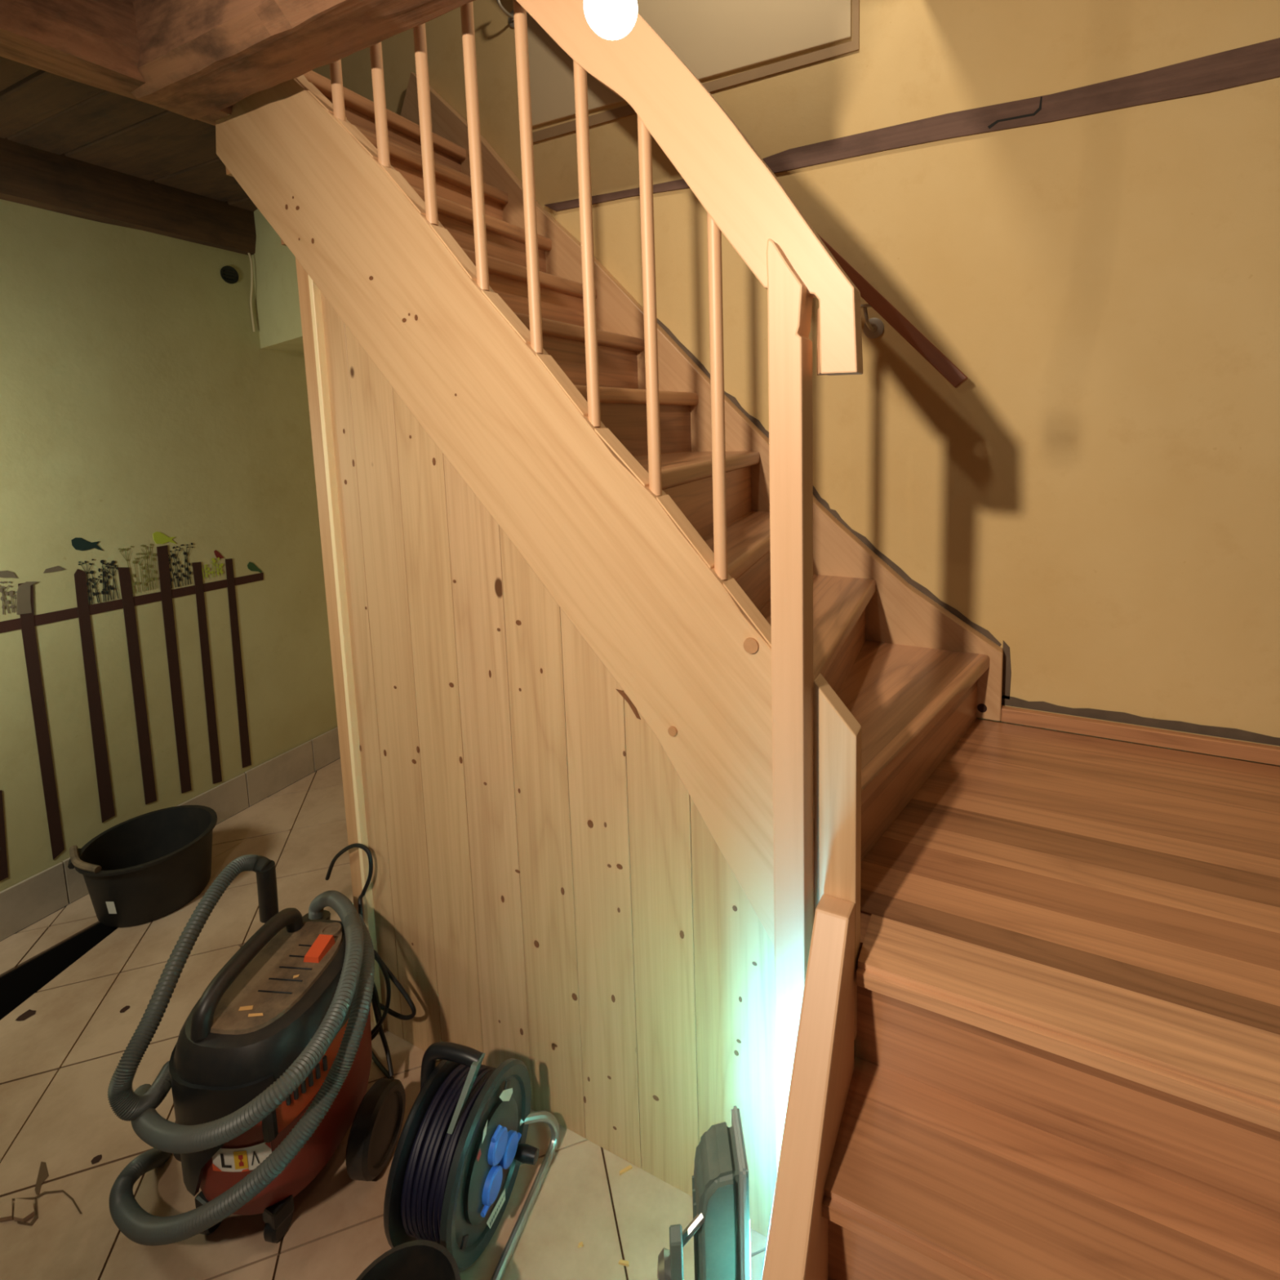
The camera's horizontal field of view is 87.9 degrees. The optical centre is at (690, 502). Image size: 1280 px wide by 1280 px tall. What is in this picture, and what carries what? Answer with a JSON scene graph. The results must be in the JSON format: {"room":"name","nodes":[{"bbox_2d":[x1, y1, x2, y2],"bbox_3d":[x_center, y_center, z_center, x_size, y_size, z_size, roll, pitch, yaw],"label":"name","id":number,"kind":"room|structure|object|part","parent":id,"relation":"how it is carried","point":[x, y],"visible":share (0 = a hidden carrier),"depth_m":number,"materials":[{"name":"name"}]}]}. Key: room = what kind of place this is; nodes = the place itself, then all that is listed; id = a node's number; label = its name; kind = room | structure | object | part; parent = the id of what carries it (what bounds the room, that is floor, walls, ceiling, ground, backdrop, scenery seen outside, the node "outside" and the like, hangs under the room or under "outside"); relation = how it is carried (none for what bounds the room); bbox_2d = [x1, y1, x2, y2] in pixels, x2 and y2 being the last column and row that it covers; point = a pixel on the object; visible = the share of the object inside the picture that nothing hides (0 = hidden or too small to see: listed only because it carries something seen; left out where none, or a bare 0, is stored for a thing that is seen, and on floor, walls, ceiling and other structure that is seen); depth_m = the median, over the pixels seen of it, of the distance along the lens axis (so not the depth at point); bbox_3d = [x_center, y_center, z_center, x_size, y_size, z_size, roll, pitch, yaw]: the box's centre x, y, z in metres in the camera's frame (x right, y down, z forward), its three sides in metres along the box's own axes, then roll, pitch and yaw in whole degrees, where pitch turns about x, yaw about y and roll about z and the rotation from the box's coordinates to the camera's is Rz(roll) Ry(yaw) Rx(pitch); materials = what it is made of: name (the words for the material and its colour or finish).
{"room":"stairwell","nodes":[
{"label":"stairwell","id":0,"kind":"room"},
{"bbox_2d":[0,56,257,211],"bbox_3d":[-0.379,-1.216,0.396,5.100,0.558,3.450,2,7,26],"label":"ceiling","id":1,"kind":"structure","parent":0,"point":[41,109],"depth_m":1.94,"materials":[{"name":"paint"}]},
{"bbox_2d":[0,0,232,125],"bbox_3d":[-1.663,-0.849,0.559,0.332,0.190,2.336,2,7,26],"label":"trim","id":2,"kind":"structure","parent":1,"relation":"attached to","point":[95,43],"depth_m":1.27,"materials":[{"name":"brown wood"}]},
{"bbox_2d":[248,253,255,332],"bbox_3d":[-1.800,-0.949,2.697,0.056,0.497,0.007,2,7,26],"label":"loose wire","id":3,"kind":"object","parent":1,"relation":"hanging from","point":[249,254],"visible":0.62,"depth_m":2.70,"materials":[{"name":"paint"}]},
{"bbox_2d":[130,0,475,119],"bbox_3d":[-1.086,-0.823,0.247,1.188,0.201,2.278,2,7,26],"label":"ceiling beam","id":4,"kind":"structure","parent":1,"relation":"attached to","point":[197,59],"depth_m":1.25,"materials":[{"name":"brown wood"}]},
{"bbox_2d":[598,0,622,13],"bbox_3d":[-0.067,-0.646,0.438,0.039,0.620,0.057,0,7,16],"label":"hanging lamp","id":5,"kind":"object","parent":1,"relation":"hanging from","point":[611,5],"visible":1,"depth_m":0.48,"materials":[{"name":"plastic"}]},
{"bbox_2d":[0,199,337,891],"bbox_3d":[-2.462,0.032,1.584,0.304,2.750,3.474,1,7,23],"label":"wall","id":6,"kind":"structure","parent":0,"point":[165,636],"depth_m":2.37,"materials":[{"name":"green paint"}]},
{"bbox_3d":[-2.133,1.025,2.044,0.005,0.289,0.040,1,7,23],"label":"post","id":7,"kind":"part","parent":6,"relation":"part of","materials":[{"name":"brown paint"}]},
{"bbox_3d":[-2.088,0.710,2.135,0.005,0.919,0.048,1,7,23],"label":"post","id":8,"kind":"part","parent":6,"relation":"part of","materials":[{"name":"brown paint"}]},
{"bbox_3d":[-2.035,0.663,2.258,0.005,0.887,0.046,1,7,23],"label":"post","id":9,"kind":"part","parent":6,"relation":"part of","materials":[{"name":"brown paint"}]},
{"bbox_2d":[0,137,256,255],"bbox_3d":[-2.370,-0.915,1.297,0.102,0.175,3.052,1,7,23],"label":"beam","id":10,"kind":"structure","parent":6,"relation":"attached to","point":[29,175],"depth_m":2.23,"materials":[{"name":"brown wood"}]},
{"bbox_3d":[-1.965,0.347,2.410,0.004,0.057,0.841,1,7,23],"label":"rail","id":11,"kind":"part","parent":6,"relation":"part of","materials":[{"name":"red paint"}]},
{"bbox_3d":[-1.986,0.663,2.377,0.005,0.881,0.041,1,7,23],"label":"post","id":12,"kind":"part","parent":6,"relation":"part of","materials":[{"name":"brown paint"}]},
{"bbox_2d":[0,726,340,941],"bbox_3d":[-2.292,1.326,1.666,0.013,0.152,3.456,1,7,23],"label":"baseboard","id":13,"kind":"structure","parent":6,"relation":"attached to","point":[24,903],"depth_m":2.63,"materials":[{"name":"tile"}]},
{"bbox_3d":[-1.938,0.635,2.488,0.005,0.955,0.050,1,7,23],"label":"post","id":14,"kind":"part","parent":6,"relation":"part of","materials":[{"name":"brown paint"}]},
{"bbox_3d":[-1.895,0.675,2.595,0.005,0.896,0.046,1,7,23],"label":"post","id":15,"kind":"part","parent":6,"relation":"part of","materials":[{"name":"brown paint"}]},
{"bbox_2d":[220,266,238,284],"bbox_3d":[-1.836,-0.907,2.638,0.011,0.068,0.068,1,7,23],"label":"air vent","id":16,"kind":"object","parent":6,"relation":"in","point":[228,274],"visible":1,"depth_m":2.64,"materials":[{"name":"black plastic"}]},
{"bbox_3d":[-1.850,0.661,2.703,0.005,0.876,0.046,1,7,23],"label":"post","id":17,"kind":"part","parent":6,"relation":"part of","materials":[{"name":"brown paint"}]},
{"bbox_2d":[251,208,303,352],"bbox_3d":[-1.515,-0.919,2.671,0.601,0.558,0.463,2,7,26],"label":"wall","id":18,"kind":"structure","parent":0,"point":[274,265],"depth_m":2.59,"materials":[{"name":"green paint"}]},
{"bbox_2d":[0,758,855,1279],"bbox_3d":[-0.204,1.588,0.669,4.861,0.241,3.450,2,7,26],"label":"floor","id":19,"kind":"structure","parent":0,"point":[76,988],"depth_m":1.43,"materials":[{"name":"tile"}]},
{"bbox_2d":[0,1198,12,1222],"bbox_3d":[-1.371,1.415,1.326,0.062,0.009,0.018,5,9,44],"label":"shard","id":20,"kind":"object","parent":19,"relation":"on","point":[6,1204],"visible":1,"depth_m":1.32},
{"bbox_2d":[13,1198,34,1222],"bbox_3d":[-1.337,1.414,1.327,0.062,0.009,0.028,4,9,40],"label":"shard","id":21,"kind":"object","parent":19,"relation":"on","point":[24,1210],"visible":1,"depth_m":1.32},
{"bbox_2d":[67,804,217,927],"bbox_3d":[-1.803,1.209,2.212,0.370,0.235,0.381,2,7,26],"label":"tub","id":22,"kind":"object","parent":19,"relation":"on","point":[154,864],"depth_m":2.17,"materials":[{"name":"black plastic"}]},
{"bbox_3d":[-1.906,1.120,2.071,0.211,0.020,0.040,3,8,32],"label":"cloth strip","id":23,"kind":"part","parent":22,"relation":"part of","materials":[{"name":"beige fabric"}]},
{"bbox_2d":[107,843,416,1245],"bbox_3d":[-0.851,1.139,1.400,0.598,0.562,0.560,2,7,26],"label":"vacuum cleaner","id":24,"kind":"object","parent":19,"relation":"on","point":[267,1073],"visible":1,"depth_m":1.26,"materials":[{"name":"red plastic"}]},
{"bbox_3d":[-0.904,0.945,1.364,0.033,0.085,0.289,-1,7,6],"label":"carry handle","id":25,"kind":"part","parent":24,"relation":"part of","materials":[{"name":"black plastic"}]},
{"bbox_2d":[303,933,335,963],"bbox_3d":[-0.795,0.953,1.417,0.034,0.020,0.055,-1,7,6],"label":"switch","id":26,"kind":"object","parent":24,"relation":"attached to","point":[322,950],"depth_m":1.41,"materials":[{"name":"orange plastic"}]},
{"bbox_3d":[-0.811,1.077,1.605,0.334,0.462,0.112,2,7,26],"label":"power cord","id":27,"kind":"part","parent":24,"relation":"part of","materials":[{"name":"black rubber"}]},
{"bbox_3d":[-0.797,1.363,1.644,0.228,0.010,0.014,4,8,38],"label":"power cord","id":28,"kind":"part","parent":24,"relation":"part of","materials":[{"name":"black rubber"}]},
{"bbox_2d":[355,1240,460,1279],"bbox_3d":[-0.441,1.321,1.008,0.186,0.226,0.186,2,7,26],"label":"bucket","id":29,"kind":"object","parent":19,"relation":"on","point":[417,1260],"visible":1,"depth_m":1.08,"materials":[{"name":"black plastic"}]},
{"bbox_2d":[383,1041,559,1279],"bbox_3d":[-0.427,1.230,1.272,0.210,0.350,0.349,0,7,15],"label":"cable reel","id":30,"kind":"object","parent":19,"relation":"on","point":[460,1149],"visible":1,"depth_m":1.22,"materials":[{"name":"black plastic"}]},
{"bbox_3d":[-0.418,1.104,1.239,0.015,0.072,0.100,1,7,21],"label":"guide plate","id":31,"kind":"part","parent":30,"relation":"part of","materials":[{"name":"grey metal"}]},
{"bbox_2d":[463,1097,521,1225],"bbox_3d":[-0.375,1.246,1.257,0.062,0.176,0.176,2,7,26],"label":"socket","id":32,"kind":"object","parent":30,"relation":"attached to","point":[495,1149],"depth_m":1.23,"materials":[{"name":"blue plastic"}]},
{"bbox_2d":[489,1195,504,1226],"bbox_3d":[-0.367,1.342,1.258,0.001,0.009,0.052,0,7,15],"label":"print","id":33,"kind":"object","parent":30,"relation":"on","point":[495,1208],"depth_m":1.26},
{"bbox_3d":[-0.329,1.305,1.326,0.046,0.028,0.028,0,7,15],"label":"crank knob","id":34,"kind":"part","parent":30,"relation":"part of","materials":[{"name":"black plastic"}]},
{"bbox_2d":[295,257,777,1237],"bbox_3d":[-0.347,0.392,1.402,1.171,1.975,0.097,2,7,26],"label":"wall","id":35,"kind":"structure","parent":19,"relation":"on","point":[547,891],"depth_m":1.42,"materials":[{"name":"brown wood"}]},
{"bbox_3d":[-0.840,0.375,1.653,0.066,1.975,0.078,2,7,26],"label":"corner post","id":36,"kind":"part","parent":35,"relation":"part of","materials":[{"name":"brown wood"}]},
{"bbox_2d":[577,1241,583,1248],"bbox_3d":[-0.207,1.398,1.247,0.010,0.004,0.005,-3,7,-14],"label":"chip","id":37,"kind":"object","parent":19,"relation":"on","point":[580,1244],"visible":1,"depth_m":1.25,"materials":[{"name":"yellow wood"}]},
{"bbox_2d":[618,1259,628,1266],"bbox_3d":[-0.122,1.399,1.218,0.020,0.004,0.005,0,7,12],"label":"chip","id":38,"kind":"object","parent":19,"relation":"on","point":[622,1262],"visible":1,"depth_m":1.22,"materials":[{"name":"yellow wood"}]},
{"bbox_2d":[619,1164,632,1175],"bbox_3d":[-0.134,1.382,1.371,0.028,0.004,0.005,-5,7,-27],"label":"chip","id":39,"kind":"object","parent":19,"relation":"on","point":[628,1167],"visible":1,"depth_m":1.37,"materials":[{"name":"yellow wood"}]},
{"bbox_2d":[657,1106,751,1279],"bbox_3d":[0.037,1.164,0.953,0.115,0.554,0.188,2,7,26],"label":"work light","id":40,"kind":"object","parent":19,"relation":"on","point":[720,1226],"visible":1,"depth_m":0.90,"materials":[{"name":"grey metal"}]},
{"bbox_3d":[-0.036,1.040,0.891,0.018,0.050,0.050,-2,7,-4],"label":"bracket knob","id":41,"kind":"part","parent":40,"relation":"part of","materials":[{"name":"grey metal"}]},
{"bbox_3d":[-0.014,1.197,0.907,0.017,0.474,0.027,-2,7,-4],"label":"bracket arm","id":42,"kind":"part","parent":40,"relation":"part of"},
{"bbox_3d":[0.001,0.983,0.895,0.044,0.031,0.012,-5,7,-27],"label":"bracket rod","id":43,"kind":"part","parent":40,"relation":"part of","materials":[{"name":"grey metal"}]},
{"bbox_3d":[0.073,1.071,0.949,0.012,0.370,0.090,-2,7,-4],"label":"frame","id":44,"kind":"part","parent":40,"relation":"part of","materials":[{"name":"white plastic"}]},
{"bbox_2d":[215,0,1279,1279],"bbox_3d":[-0.078,-0.089,1.402,3.357,2.917,1.650,2,7,26],"label":"staircase","id":45,"kind":"structure","parent":19,"relation":"on","point":[1050,960],"depth_m":1.14,"materials":[{"name":"brown wood"}]},
{"bbox_3d":[-0.229,-0.733,1.115,1.025,1.072,0.043,2,7,26],"label":"handrail","id":46,"kind":"part","parent":45,"relation":"part of","materials":[{"name":"brown wood"}]},
{"bbox_3d":[0.165,0.511,1.061,0.053,1.792,0.058,2,7,26],"label":"newel post","id":47,"kind":"part","parent":45,"relation":"part of","materials":[{"name":"brown wood"}]},
{"bbox_3d":[0.188,-0.237,0.974,0.015,0.096,0.037,2,7,26],"label":"rail","id":48,"kind":"part","parent":45,"relation":"part of","materials":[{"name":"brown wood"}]},
{"bbox_3d":[1.325,0.620,1.687,0.966,0.040,0.026,2,7,26],"label":"landing skirting","id":49,"kind":"part","parent":45,"relation":"part of","materials":[{"name":"brown wood"}]},
{"bbox_2d":[312,0,1279,766],"bbox_3d":[0.534,-0.534,2.137,4.950,3.600,0.302,2,7,26],"label":"wall","id":50,"kind":"structure","parent":0,"point":[1097,499],"depth_m":1.79,"materials":[{"name":"paint"}]},
{"bbox_2d":[526,0,859,142],"bbox_3d":[-0.075,-1.658,2.123,1.223,0.735,0.015,2,7,26],"label":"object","id":51,"kind":"structure","parent":50,"relation":"attached to","point":[712,37],"depth_m":2.07,"materials":[{"name":"paint"}]},
{"bbox_2d":[496,0,968,387],"bbox_3d":[0.020,-1.178,2.081,1.615,1.690,0.105,2,7,26],"label":"wall handrail","id":52,"kind":"object","parent":50,"relation":"attached to","point":[873,327],"visible":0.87,"depth_m":1.84,"materials":[{"name":"brown wood"}]},
{"bbox_3d":[0.006,-1.175,2.052,1.615,1.690,0.040,2,7,26],"label":"rail","id":53,"kind":"part","parent":52,"relation":"part of","materials":[{"name":"brown wood"}]},
{"bbox_2d":[544,37,1279,211],"bbox_3d":[1.068,-1.030,1.642,3.564,0.111,0.020,2,7,26],"label":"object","id":54,"kind":"structure","parent":50,"relation":"attached to","point":[1260,61],"depth_m":1.70,"materials":[{"name":"black paint"}]}
]}

